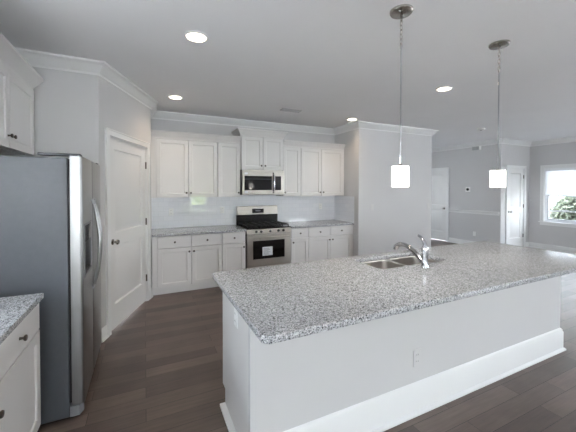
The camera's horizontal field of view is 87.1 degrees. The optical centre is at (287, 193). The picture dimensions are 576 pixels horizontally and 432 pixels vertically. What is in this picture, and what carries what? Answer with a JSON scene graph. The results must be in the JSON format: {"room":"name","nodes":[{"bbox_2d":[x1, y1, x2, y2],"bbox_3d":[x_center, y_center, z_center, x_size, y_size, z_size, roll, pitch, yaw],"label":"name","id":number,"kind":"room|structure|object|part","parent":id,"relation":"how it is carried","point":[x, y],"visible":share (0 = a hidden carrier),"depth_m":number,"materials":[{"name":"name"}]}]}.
{"room":"kitchen","nodes":[
{"label":"kitchen","id":0,"kind":"room"},
{"bbox_2d":[1,67,95,162],"bbox_3d":[-2.259,0.106,2.845,0.789,2.737,0.120,0,1,-25],"label":"wall","id":1,"kind":"structure","parent":0,"point":[64,103],"depth_m":2.84,"materials":[{"name":"grey paint"}]},
{"bbox_2d":[14,47,104,74],"bbox_3d":[-2.170,-1.203,2.747,0.883,0.114,0.095,0,1,-25],"label":"trim","id":2,"kind":"structure","parent":1,"relation":"attached to","point":[40,59],"depth_m":2.79,"materials":[{"name":"white paint"}]},
{"bbox_2d":[95,75,151,328],"bbox_3d":[-1.943,0.095,3.594,0.120,2.737,1.311,0,1,-3],"label":"wall","id":3,"kind":"structure","parent":0,"point":[116,110],"depth_m":3.16,"materials":[{"name":"grey paint"}]},
{"bbox_2d":[101,325,107,342],"bbox_3d":[-1.842,1.406,3.042,0.022,0.132,0.098,0,1,-3],"label":"baseboard","id":4,"kind":"structure","parent":3,"relation":"attached to","point":[104,333],"depth_m":3.04,"materials":[{"name":"white paint"}]},
{"bbox_2d":[104,127,150,337],"bbox_3d":[-1.931,0.392,3.616,0.142,2.141,1.085,0,1,-3],"label":"trim","id":5,"kind":"structure","parent":3,"relation":"attached to","point":[109,132],"depth_m":3.14,"materials":[{"name":"white paint"}]},
{"bbox_2d":[98,62,157,109],"bbox_3d":[-1.834,-1.216,3.571,0.095,0.114,1.363,0,1,-3],"label":"trim","id":6,"kind":"structure","parent":3,"relation":"attached to","point":[108,73],"depth_m":3.40,"materials":[{"name":"white paint"}]},
{"bbox_2d":[110,137,146,329],"bbox_3d":[-1.878,0.427,3.624,0.108,2.047,0.926,0,1,-3],"label":"door","id":7,"kind":"structure","parent":3,"relation":"in","point":[128,165],"depth_m":3.55,"materials":[{"name":"white paint"}]},
{"bbox_3d":[-1.837,0.519,3.235,0.068,0.061,0.061,0,1,-3],"label":"handle","id":8,"kind":"part","parent":7,"relation":"part of","materials":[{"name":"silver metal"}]},
{"bbox_2d":[151,119,334,227],"bbox_3d":[-0.628,0.064,5.573,3.462,2.737,0.120,0,1,-25],"label":"wall","id":9,"kind":"structure","parent":0,"point":[156,124],"depth_m":5.19,"materials":[{"name":"grey paint"}]},
{"bbox_2d":[151,129,217,197],"bbox_3d":[-1.638,-0.441,4.809,0.985,1.000,0.373,0,1,-25],"label":"upper cabinet","id":10,"kind":"object","parent":9,"relation":"attached to","point":[183,164],"visible":0.94,"depth_m":4.67,"materials":[{"name":"white paint"}]},
{"bbox_3d":[-1.763,-0.380,4.626,0.455,0.876,0.060,0,1,-25],"label":"door","id":11,"kind":"part","parent":10,"relation":"part of","materials":[{"name":"white paint"}]},
{"bbox_3d":[-1.637,-0.885,4.802,0.985,0.112,0.372,0,1,-25],"label":"crown","id":12,"kind":"part","parent":10,"relation":"part of","materials":[{"name":"white paint"}]},
{"bbox_3d":[-1.351,-0.383,4.822,0.446,0.876,0.060,0,1,-25],"label":"door","id":13,"kind":"part","parent":10,"relation":"part of","materials":[{"name":"white paint"}]},
{"bbox_2d":[218,135,240,196],"bbox_3d":[-1.021,-0.445,5.101,0.376,1.000,0.373,0,1,-25],"label":"upper cabinet","id":14,"kind":"object","parent":9,"relation":"attached to","point":[228,146],"visible":0.96,"depth_m":4.97,"materials":[{"name":"white paint"}]},
{"bbox_3d":[-1.020,-0.889,5.094,0.376,0.112,0.372,0,1,-25],"label":"crown","id":15,"kind":"part","parent":14,"relation":"part of","materials":[{"name":"white paint"}]},
{"bbox_2d":[151,195,333,228],"bbox_3d":[-0.600,0.286,5.517,3.440,0.525,0.008,0,1,-25],"label":"backsplash","id":16,"kind":"structure","parent":9,"relation":"attached to","point":[187,211],"depth_m":5.28,"materials":[{"name":"white tile"}]},
{"bbox_2d":[151,111,334,134],"bbox_3d":[-0.581,-1.244,5.455,3.462,0.114,0.095,0,1,-25],"label":"trim","id":17,"kind":"structure","parent":9,"relation":"attached to","point":[163,115],"depth_m":5.31,"materials":[{"name":"white paint"}]},
{"bbox_2d":[231,127,287,170],"bbox_3d":[-0.493,-0.744,5.327,0.910,0.678,0.408,0,1,-25],"label":"upper cabinet","id":18,"kind":"object","parent":9,"relation":"attached to","point":[260,149],"visible":0.98,"depth_m":5.17,"materials":[{"name":"white paint"}]},
{"bbox_3d":[-0.613,-0.681,5.133,0.374,0.549,0.060,0,1,-25],"label":"door","id":19,"kind":"part","parent":18,"relation":"part of","materials":[{"name":"white paint"}]},
{"bbox_3d":[-0.492,-1.025,5.322,0.910,0.117,0.407,0,1,-25],"label":"crown","id":20,"kind":"part","parent":18,"relation":"part of","materials":[{"name":"white paint"}]},
{"bbox_2d":[240,170,283,194],"bbox_3d":[-0.482,-0.188,5.313,0.756,0.422,0.437,0,1,-25],"label":"microwave","id":21,"kind":"object","parent":18,"relation":"attached to","point":[252,182],"visible":0.99,"depth_m":5.15,"materials":[{"name":"silver metal"}]},
{"bbox_3d":[-0.514,-0.180,5.131,0.543,0.352,0.029,0,1,-25],"label":"door","id":22,"kind":"part","parent":21,"relation":"part of","materials":[{"name":"black glass"}]},
{"bbox_3d":[-0.161,-0.183,5.298,0.188,0.352,0.029,0,1,-25],"label":"control panel","id":23,"kind":"part","parent":21,"relation":"part of","materials":[{"name":"silver metal"}]},
{"bbox_3d":[-0.266,-0.683,5.297,0.374,0.549,0.060,0,1,-25],"label":"door","id":24,"kind":"part","parent":18,"relation":"part of","materials":[{"name":"white paint"}]},
{"bbox_2d":[276,140,301,195],"bbox_3d":[0.014,-0.452,5.591,0.362,1.000,0.373,0,1,-25],"label":"upper cabinet","id":25,"kind":"object","parent":9,"relation":"attached to","point":[291,148],"visible":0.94,"depth_m":5.47,"materials":[{"name":"white paint"}]},
{"bbox_3d":[0.063,-0.393,5.491,0.349,0.876,0.060,0,1,-25],"label":"door","id":26,"kind":"part","parent":25,"relation":"part of","materials":[{"name":"white paint"}]},
{"bbox_3d":[0.014,-0.896,5.584,0.362,0.112,0.372,0,1,-25],"label":"crown","id":27,"kind":"part","parent":25,"relation":"part of","materials":[{"name":"white paint"}]},
{"bbox_2d":[301,141,345,195],"bbox_3d":[0.611,-0.456,5.874,0.954,1.000,0.373,0,1,-25],"label":"upper cabinet","id":28,"kind":"object","parent":9,"relation":"attached to","point":[322,164],"visible":0.98,"depth_m":5.74,"materials":[{"name":"white paint"}]},
{"bbox_3d":[0.425,-0.395,5.662,0.429,0.876,0.060,0,1,-25],"label":"door","id":29,"kind":"part","parent":28,"relation":"part of","materials":[{"name":"white paint"}]},
{"bbox_3d":[0.612,-0.900,5.866,0.954,0.112,0.372,0,1,-25],"label":"crown","id":30,"kind":"part","parent":28,"relation":"part of","materials":[{"name":"white paint"}]},
{"bbox_3d":[0.845,-0.398,5.861,0.485,0.876,0.060,0,1,-25],"label":"door","id":31,"kind":"part","parent":28,"relation":"part of","materials":[{"name":"white paint"}]},
{"bbox_2d":[0,0,575,147],"bbox_3d":[3.134,-1.304,2.569,10.560,0.100,13.240,0,1,-25],"label":"ceiling","id":32,"kind":"structure","parent":0,"point":[334,62],"depth_m":2.79,"materials":[{"name":"paint"}]},
{"bbox_2d":[168,95,182,99],"bbox_3d":[-1.492,-1.274,4.019,0.186,0.012,0.186,0,1,-25],"label":"recessed light","id":33,"kind":"object","parent":32,"relation":"in","point":[177,97],"visible":1,"depth_m":4.02,"materials":[{"name":"white plastic"}]},
{"bbox_2d":[184,30,207,42],"bbox_3d":[-0.732,-1.249,2.421,0.186,0.012,0.186,0,1,-25],"label":"recessed light","id":34,"kind":"object","parent":32,"relation":"in","point":[193,36],"visible":1,"depth_m":2.41,"materials":[{"name":"white plastic"}]},
{"bbox_2d":[280,108,301,112],"bbox_3d":[0.044,-1.282,4.681,0.320,0.013,0.120,0,1,-25],"label":"ceiling vent","id":35,"kind":"object","parent":32,"relation":"in","point":[282,109],"visible":1,"depth_m":4.67,"materials":[{"name":"white metal"}]},
{"bbox_2d":[390,4,412,186],"bbox_3d":[0.773,-0.647,2.079,0.152,1.202,0.152,0,1,-25],"label":"pendant light","id":36,"kind":"object","parent":32,"relation":"hanging from","point":[400,174],"visible":1,"depth_m":2.05,"materials":[{"name":"white glass"}]},
{"bbox_3d":[0.773,-0.117,2.087,0.113,0.140,0.113,0,1,-25],"label":"lamp shade","id":37,"kind":"part","parent":36,"relation":"part of","materials":[{"name":"white glass"}]},
{"bbox_3d":[0.773,-0.605,2.079,0.016,0.808,0.016,0,1,-25],"label":"rod","id":38,"kind":"part","parent":36,"relation":"part of","materials":[{"name":"silver metal"}]},
{"bbox_3d":[0.774,-1.103,2.071,0.017,0.231,0.017,0,1,20],"label":"chain","id":39,"kind":"part","parent":36,"relation":"part of","materials":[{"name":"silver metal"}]},
{"bbox_2d":[436,86,452,91],"bbox_3d":[1.890,-1.266,3.672,0.186,0.012,0.186,0,1,-25],"label":"recessed light","id":40,"kind":"object","parent":32,"relation":"in","point":[443,88],"visible":1,"depth_m":3.65,"materials":[{"name":"white plastic"}]},
{"bbox_2d":[488,39,509,186],"bbox_3d":[1.772,-0.654,2.551,0.152,1.202,0.152,0,1,-25],"label":"pendant light","id":41,"kind":"object","parent":32,"relation":"hanging from","point":[497,177],"visible":1,"depth_m":2.54,"materials":[{"name":"white glass"}]},
{"bbox_3d":[1.772,-0.123,2.559,0.113,0.140,0.113,0,1,-25],"label":"lamp shade","id":42,"kind":"part","parent":41,"relation":"part of","materials":[{"name":"white glass"}]},
{"bbox_3d":[1.772,-0.612,2.552,0.016,0.808,0.016,0,1,-25],"label":"rod","id":43,"kind":"part","parent":41,"relation":"part of","materials":[{"name":"silver metal"}]},
{"bbox_3d":[1.773,-1.110,2.544,0.017,0.231,0.017,0,1,20],"label":"chain","id":44,"kind":"part","parent":41,"relation":"part of","materials":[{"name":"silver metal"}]},
{"bbox_2d":[37,238,575,431],"bbox_3d":[3.132,1.532,2.614,10.560,0.100,13.240,0,1,-25],"label":"floor","id":45,"kind":"structure","parent":0,"point":[160,369],"depth_m":2.34,"materials":[{"name":"brown wood"}]},
{"bbox_2d":[0,303,40,431],"bbox_3d":[-1.513,1.061,1.182,0.696,0.880,0.980,0,1,-25],"label":"base cabinet","id":46,"kind":"object","parent":45,"relation":"on","point":[20,397],"visible":0.91,"depth_m":1.50,"materials":[{"name":"white paint"}]},
{"bbox_3d":[-1.165,0.893,1.222,0.031,0.031,0.031,0,1,-25],"label":"knob","id":47,"kind":"part","parent":46,"relation":"part of","materials":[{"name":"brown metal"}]},
{"bbox_3d":[-1.327,0.703,1.453,0.060,0.158,0.622,0,1,-25],"label":"drawer","id":48,"kind":"part","parent":46,"relation":"part of","materials":[{"name":"white paint"}]},
{"bbox_2d":[0,293,43,344],"bbox_3d":[-1.520,0.604,1.171,0.683,0.032,1.000,0,1,-25],"label":"countertop","id":49,"kind":"structure","parent":46,"relation":"on","point":[13,309],"depth_m":1.52,"materials":[{"name":"grey stone"}]},
{"bbox_3d":[-1.285,0.703,1.473,0.031,0.031,0.031,0,1,-25],"label":"knob","id":50,"kind":"part","parent":46,"relation":"part of","materials":[{"name":"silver metal"}]},
{"bbox_2d":[0,152,102,423],"bbox_3d":[-1.890,0.609,2.251,0.881,1.750,0.901,0,1,-25],"label":"refrigerator","id":51,"kind":"object","parent":45,"relation":"on","point":[51,238],"visible":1,"depth_m":1.95,"materials":[{"name":"silver metal"}]},
{"bbox_3d":[-1.474,0.572,2.178,0.069,1.637,0.413,0,1,-25],"label":"freezer door","id":52,"kind":"part","parent":51,"relation":"part of","materials":[{"name":"silver metal"}]},
{"bbox_3d":[-1.486,0.386,2.351,0.061,0.685,0.023,0,1,-25],"label":"handle","id":53,"kind":"part","parent":51,"relation":"part of","materials":[{"name":"silver metal"}]},
{"bbox_3d":[-1.668,0.566,2.587,0.069,1.637,0.482,0,1,-25],"label":"fridge door","id":54,"kind":"part","parent":51,"relation":"part of","materials":[{"name":"silver metal"}]},
{"bbox_3d":[-1.524,0.384,2.433,0.061,0.685,0.023,0,1,-25],"label":"handle","id":55,"kind":"part","parent":51,"relation":"part of","materials":[{"name":"silver metal"}]},
{"bbox_2d":[152,233,221,294],"bbox_3d":[-1.579,1.023,4.705,0.985,0.845,0.656,0,1,-25],"label":"base cabinet","id":56,"kind":"object","parent":45,"relation":"on","point":[180,263],"visible":0.94,"depth_m":4.43,"materials":[{"name":"white paint"}]},
{"bbox_3d":[-1.638,0.696,4.376,0.456,0.166,0.060,0,1,-25],"label":"drawer","id":57,"kind":"part","parent":56,"relation":"part of","materials":[{"name":"white paint"}]},
{"bbox_3d":[-1.639,1.062,4.382,0.456,0.553,0.060,0,1,-25],"label":"door","id":58,"kind":"part","parent":56,"relation":"part of","materials":[{"name":"white paint"}]},
{"bbox_2d":[152,225,245,236],"bbox_3d":[-1.410,0.579,4.783,1.362,0.037,0.650,0,1,-25],"label":"countertop","id":59,"kind":"structure","parent":56,"relation":"on","point":[161,232],"depth_m":4.61,"materials":[{"name":"grey stone"}]},
{"bbox_3d":[-1.224,0.693,4.572,0.448,0.166,0.060,0,1,-25],"label":"drawer","id":60,"kind":"part","parent":56,"relation":"part of","materials":[{"name":"white paint"}]},
{"bbox_3d":[-1.225,1.060,4.578,0.448,0.553,0.060,0,1,-25],"label":"door","id":61,"kind":"part","parent":56,"relation":"part of","materials":[{"name":"white paint"}]},
{"bbox_2d":[222,231,245,270],"bbox_3d":[-0.962,1.019,4.997,0.376,0.845,0.656,0,1,-25],"label":"base cabinet","id":62,"kind":"object","parent":45,"relation":"on","point":[233,243],"visible":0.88,"depth_m":4.72,"materials":[{"name":"white paint"}]},
{"bbox_3d":[-0.851,0.691,4.749,0.363,0.166,0.060,0,1,-25],"label":"drawer","id":63,"kind":"part","parent":62,"relation":"part of","materials":[{"name":"white paint"}]},
{"bbox_2d":[236,205,290,268],"bbox_3d":[-0.421,0.833,5.217,0.776,1.212,0.694,0,1,-25],"label":"gas range","id":64,"kind":"object","parent":45,"relation":"on","point":[267,239],"visible":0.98,"depth_m":5.03,"materials":[{"name":"silver metal"}]},
{"bbox_3d":[-0.553,0.300,5.489,0.768,0.156,0.074,0,1,-25],"label":"backguard panel","id":65,"kind":"part","parent":64,"relation":"part of","materials":[{"name":"silver metal"}]},
{"bbox_2d":[237,225,290,229],"bbox_3d":[-0.423,0.562,5.218,0.776,0.015,0.558,0,1,-25],"label":"cooktop","id":66,"kind":"object","parent":64,"relation":"in","point":[249,227],"depth_m":5.00,"materials":[{"name":"black metal"}]},
{"bbox_3d":[-0.310,1.269,4.989,0.768,0.177,0.041,0,1,-25],"label":"storage drawer","id":67,"kind":"part","parent":64,"relation":"part of","materials":[{"name":"silver metal"}]},
{"bbox_3d":[-0.309,0.917,4.982,0.768,0.510,0.043,0,1,-25],"label":"oven door","id":68,"kind":"part","parent":64,"relation":"part of","materials":[{"name":"silver metal"}]},
{"bbox_3d":[-0.307,0.614,4.973,0.776,0.078,0.055,0,1,-25],"label":"control panel","id":69,"kind":"part","parent":64,"relation":"part of","materials":[{"name":"silver metal"}]},
{"bbox_3d":[-0.286,0.708,4.930,0.676,0.027,0.062,0,1,-25],"label":"oven handle","id":70,"kind":"part","parent":64,"relation":"part of","materials":[{"name":"silver metal"}]},
{"bbox_2d":[290,228,308,262],"bbox_3d":[0.080,1.012,5.489,0.342,0.845,0.656,0,1,-25],"label":"base cabinet","id":71,"kind":"object","parent":45,"relation":"on","point":[299,236],"visible":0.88,"depth_m":5.22,"materials":[{"name":"white paint"}]},
{"bbox_3d":[0.196,0.684,5.245,0.331,0.166,0.060,0,1,-25],"label":"drawer","id":72,"kind":"part","parent":71,"relation":"part of","materials":[{"name":"white paint"}]},
{"bbox_2d":[308,225,352,260],"bbox_3d":[0.669,1.008,5.768,0.958,0.845,0.656,0,1,-25],"label":"base cabinet","id":73,"kind":"object","parent":45,"relation":"on","point":[327,242],"visible":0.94,"depth_m":5.48,"materials":[{"name":"white paint"}]},
{"bbox_2d":[284,220,353,228],"bbox_3d":[0.512,0.566,5.692,1.302,0.037,0.650,0,1,-25],"label":"countertop","id":74,"kind":"structure","parent":73,"relation":"on","point":[318,223],"depth_m":5.55,"materials":[{"name":"grey stone"}]},
{"bbox_3d":[0.556,0.681,5.415,0.449,0.166,0.060,0,1,-25],"label":"drawer","id":75,"kind":"part","parent":73,"relation":"part of","materials":[{"name":"white paint"}]},
{"bbox_3d":[0.555,1.048,5.421,0.449,0.553,0.060,0,1,-25],"label":"door","id":76,"kind":"part","parent":73,"relation":"part of","materials":[{"name":"white paint"}]},
{"bbox_3d":[0.969,0.678,5.610,0.455,0.166,0.060,0,1,-25],"label":"drawer","id":77,"kind":"part","parent":73,"relation":"part of","materials":[{"name":"white paint"}]},
{"bbox_3d":[0.969,1.045,5.616,0.455,0.553,0.060,0,1,-25],"label":"door","id":78,"kind":"part","parent":73,"relation":"part of","materials":[{"name":"white paint"}]},
{"bbox_2d":[220,276,565,431],"bbox_3d":[1.059,1.043,2.512,3.118,0.878,0.730,0,1,-25],"label":"kitchen island","id":79,"kind":"object","parent":45,"relation":"on","point":[360,377],"visible":0.59,"depth_m":1.97,"materials":[{"name":"grey paint"}]},
{"bbox_3d":[-0.347,1.051,1.944,0.016,0.878,0.550,0,1,-25],"label":"panel","id":80,"kind":"part","parent":79,"relation":"part of","materials":[{"name":"white paint"}]},
{"bbox_2d":[234,307,237,328],"bbox_3d":[-0.320,0.757,1.852,0.009,0.114,0.070,0,1,-25],"label":"outlet","id":81,"kind":"object","parent":79,"relation":"attached to","point":[235,310],"visible":0.84,"depth_m":1.83,"materials":[{"name":"white plastic"}]},
{"bbox_2d":[212,241,575,343],"bbox_3d":[1.104,0.587,2.391,3.166,0.034,1.064,0,1,-25],"label":"island countertop","id":82,"kind":"structure","parent":79,"relation":"on","point":[283,302],"depth_m":1.94,"materials":[{"name":"grey stone"}]},
{"bbox_2d":[360,256,435,268],"bbox_3d":[0.961,0.699,2.597,0.780,0.192,0.388,0,1,-25],"label":"sink","id":83,"kind":"object","parent":82,"relation":"in","point":[409,260],"visible":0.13,"depth_m":2.72,"materials":[{"name":"silver metal"}]},
{"bbox_3d":[0.789,0.700,2.516,0.352,0.192,0.340,0,1,-25],"label":"bowl","id":84,"kind":"part","parent":83,"relation":"part of","materials":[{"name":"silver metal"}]},
{"bbox_3d":[1.132,0.698,2.678,0.352,0.192,0.340,0,1,-25],"label":"bowl","id":85,"kind":"part","parent":83,"relation":"part of","materials":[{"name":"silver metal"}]},
{"bbox_2d":[393,234,428,267],"bbox_3d":[0.994,0.444,2.471,0.060,0.249,0.352,0,1,-25],"label":"faucet","id":86,"kind":"object","parent":82,"relation":"on","point":[423,258],"visible":1,"depth_m":2.35,"materials":[{"name":"silver metal"}]},
{"bbox_3d":[0.989,0.481,2.483,0.042,0.142,0.326,0,1,-25],"label":"spout","id":87,"kind":"part","parent":86,"relation":"part of","materials":[{"name":"silver metal"}]},
{"bbox_3d":[1.047,0.366,2.358,0.033,0.089,0.082,0,1,-25],"label":"lever","id":88,"kind":"part","parent":86,"relation":"part of","materials":[{"name":"silver metal"}]},
{"bbox_2d":[413,348,420,366],"bbox_3d":[0.876,1.115,2.057,0.070,0.114,0.009,0,1,-25],"label":"outlet","id":89,"kind":"object","parent":79,"relation":"attached to","point":[416,353],"visible":1,"depth_m":2.05,"materials":[{"name":"white plastic"}]},
{"bbox_3d":[1.072,1.378,2.511,3.098,0.207,0.708,0,1,-25],"label":"baseboard","id":90,"kind":"part","parent":79,"relation":"part of","materials":[{"name":"white paint"}]},
{"bbox_2d":[335,129,431,255],"bbox_3d":[1.505,0.038,7.333,1.899,2.737,3.035,0,1,-25],"label":"wall","id":91,"kind":"structure","parent":0,"point":[399,214],"depth_m":5.86,"materials":[{"name":"grey paint"}]},
{"bbox_2d":[334,196,353,222],"bbox_3d":[1.099,0.298,5.961,0.008,0.490,0.641,0,1,-25],"label":"backsplash","id":92,"kind":"structure","parent":91,"relation":"attached to","point":[343,205],"depth_m":5.94,"materials":[{"name":"white tile"}]},
{"bbox_2d":[334,121,358,134],"bbox_3d":[1.107,-1.249,5.823,0.095,0.114,0.874,0,1,-25],"label":"trim","id":93,"kind":"structure","parent":91,"relation":"attached to","point":[354,125],"depth_m":5.78,"materials":[{"name":"white paint"}]},
{"bbox_2d":[358,121,438,135],"bbox_3d":[2.175,-1.250,5.898,2.089,0.114,0.095,0,1,-25],"label":"trim","id":94,"kind":"structure","parent":91,"relation":"attached to","point":[362,124],"depth_m":5.84,"materials":[{"name":"white paint"}]},
{"bbox_2d":[432,144,503,242],"bbox_3d":[4.582,0.016,8.856,0.120,2.737,3.155,0,1,-25],"label":"wall","id":95,"kind":"structure","parent":0,"point":[468,167],"depth_m":8.00,"materials":[{"name":"grey paint"}]},
{"bbox_2d":[431,170,446,240],"bbox_3d":[4.394,0.348,9.104,0.108,2.042,0.796,0,1,-25],"label":"door","id":96,"kind":"structure","parent":95,"relation":"in","point":[438,178],"depth_m":8.99,"materials":[{"name":"white paint"}]},
{"bbox_2d":[432,167,448,241],"bbox_3d":[4.443,0.312,9.124,0.142,2.136,0.960,0,1,-25],"label":"trim","id":97,"kind":"structure","parent":95,"relation":"attached to","point":[445,168],"depth_m":8.69,"materials":[{"name":"white paint"}]},
{"bbox_2d":[448,237,474,243],"bbox_3d":[4.987,1.331,8.077,0.212,0.132,1.407,0,1,-25],"label":"baseboard","id":98,"kind":"structure","parent":95,"relation":"attached to","point":[452,240],"depth_m":8.40,"materials":[{"name":"white paint"}]},
{"bbox_2d":[432,138,502,151],"bbox_3d":[4.532,-1.292,8.692,0.095,0.114,3.130,0,1,-25],"label":"trim","id":99,"kind":"structure","parent":95,"relation":"attached to","point":[487,142],"depth_m":8.09,"materials":[{"name":"white paint"}]},
{"bbox_2d":[448,209,498,215],"bbox_3d":[4.884,0.489,8.043,0.036,0.094,1.355,0,1,-25],"label":"chair rail","id":100,"kind":"object","parent":95,"relation":"attached to","point":[450,210],"visible":1,"depth_m":7.97,"materials":[{"name":"white paint"}]},
{"bbox_2d":[472,146,480,149],"bbox_3d":[4.926,-1.180,7.912,0.049,0.100,0.220,0,1,-25],"label":"door chime","id":101,"kind":"object","parent":95,"relation":"attached to","point":[476,147],"visible":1,"depth_m":7.88,"materials":[{"name":"grey plastic"}]},
{"bbox_2d":[503,144,529,243],"bbox_3d":[5.787,0.035,7.747,1.110,2.737,0.120,0,1,-25],"label":"wall","id":102,"kind":"structure","parent":0,"point":[517,155],"depth_m":7.72,"materials":[{"name":"grey paint"}]},
{"bbox_2d":[507,168,523,245],"bbox_3d":[5.770,0.381,7.671,0.700,2.022,0.108,0,1,-25],"label":"door","id":103,"kind":"structure","parent":102,"relation":"in","point":[515,176],"depth_m":7.69,"materials":[{"name":"white paint"}]},
{"bbox_2d":[505,165,526,246],"bbox_3d":[5.743,0.349,7.717,0.844,2.108,0.142,0,1,-25],"label":"trim","id":104,"kind":"structure","parent":102,"relation":"attached to","point":[524,168],"depth_m":7.81,"materials":[{"name":"white paint"}]},
{"bbox_2d":[502,138,531,146],"bbox_3d":[5.737,-1.274,7.583,1.325,0.114,0.095,0,1,-25],"label":"trim","id":105,"kind":"structure","parent":102,"relation":"attached to","point":[505,140],"depth_m":7.56,"materials":[{"name":"white paint"}]},
{"bbox_2d":[526,242,575,253],"bbox_3d":[3.782,1.438,1.241,10.320,0.132,9.965,0,1,-25],"label":"baseboard","id":106,"kind":"structure","parent":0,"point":[528,244],"depth_m":7.49,"materials":[{"name":"white paint"}]},
{"bbox_2d":[529,142,575,247],"bbox_3d":[8.501,0.104,3.453,0.120,2.737,10.205,0,1,-25],"label":"wall","id":107,"kind":"structure","parent":0,"point":[561,153],"depth_m":7.61,"materials":[{"name":"grey paint"}]},
{"bbox_2d":[530,136,575,146],"bbox_3d":[8.404,-1.206,3.386,0.095,0.114,9.965,0,1,-25],"label":"trim","id":108,"kind":"structure","parent":107,"relation":"attached to","point":[567,139],"depth_m":7.40,"materials":[{"name":"white paint"}]},
{"bbox_2d":[538,163,575,227],"bbox_3d":[6.836,0.054,6.911,0.170,1.505,1.830,0,1,-25],"label":"window","id":109,"kind":"structure","parent":107,"relation":"in","point":[544,200],"depth_m":7.60,"materials":[{"name":"white plastic"}]},
{"bbox_3d":[6.795,0.726,6.902,0.080,0.026,1.830,0,1,-25],"label":"sill","id":110,"kind":"part","parent":109,"relation":"part of","materials":[{"name":"white paint"}]},
{"bbox_2d":[545,167,575,196],"bbox_3d":[6.827,-0.266,6.901,0.036,0.685,1.608,0,1,-25],"label":"window blind","id":111,"kind":"object","parent":109,"relation":"attached to","point":[562,182],"visible":1,"depth_m":7.33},
{"bbox_3d":[6.867,0.357,6.930,0.028,0.660,1.578,0,1,-25],"label":"sash","id":112,"kind":"part","parent":109,"relation":"part of","materials":[{"name":"glass"}]},
{"bbox_3d":[-2.122,0.079,4.543,0.120,2.737,0.703,0,1,-25],"label":"wall","id":113,"kind":"structure","parent":0,"visible":0},
{"bbox_2d":[151,103,157,116],"bbox_3d":[-1.994,-1.231,4.506,0.095,0.114,0.602,0,1,-25],"label":"trim","id":114,"kind":"structure","parent":113,"relation":"attached to","point":[154,109],"depth_m":4.46,"materials":[{"name":"white paint"}]},
{"bbox_3d":[-0.724,0.175,-1.460,0.120,2.737,9.216,0,1,-25],"label":"wall","id":115,"kind":"structure","parent":0,"visible":0},
{"bbox_2d":[0,33,43,155],"bbox_3d":[-2.139,-0.674,2.135,0.400,0.690,1.170,0,1,-25],"label":"upper cabinet","id":116,"kind":"object","parent":115,"relation":"attached to","point":[18,78],"visible":1,"depth_m":2.33,"materials":[{"name":"white paint"}]},
{"bbox_3d":[-1.930,-0.610,1.926,0.060,0.561,0.590,0,1,-25],"label":"door","id":117,"kind":"part","parent":116,"relation":"part of","materials":[{"name":"white paint"}]},
{"bbox_3d":[-2.175,-0.619,2.442,0.060,0.561,0.537,0,1,-25],"label":"door","id":118,"kind":"part","parent":116,"relation":"part of","materials":[{"name":"white paint"}]},
{"bbox_3d":[-2.139,-0.961,2.131,0.399,0.117,1.170,0,1,-25],"label":"crown","id":119,"kind":"part","parent":116,"relation":"part of","materials":[{"name":"white paint"}]},
{"label":"outside","id":120,"kind":"structure","parent":0,"visible":0},
{"bbox_3d":[5.587,2.052,-0.088,90.000,0.150,85.000,0,1,-25],"label":"ground","id":121,"kind":"structure","parent":120,"visible":0},
{"bbox_2d":[549,196,575,220],"bbox_3d":[7.633,0.914,7.966,1.194,1.879,1.338,0,1,-25],"label":"shrub","id":122,"kind":"object","parent":121,"relation":"on","point":[566,203],"visible":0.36,"depth_m":7.95,"materials":[{"name":"green plant"}]}
]}

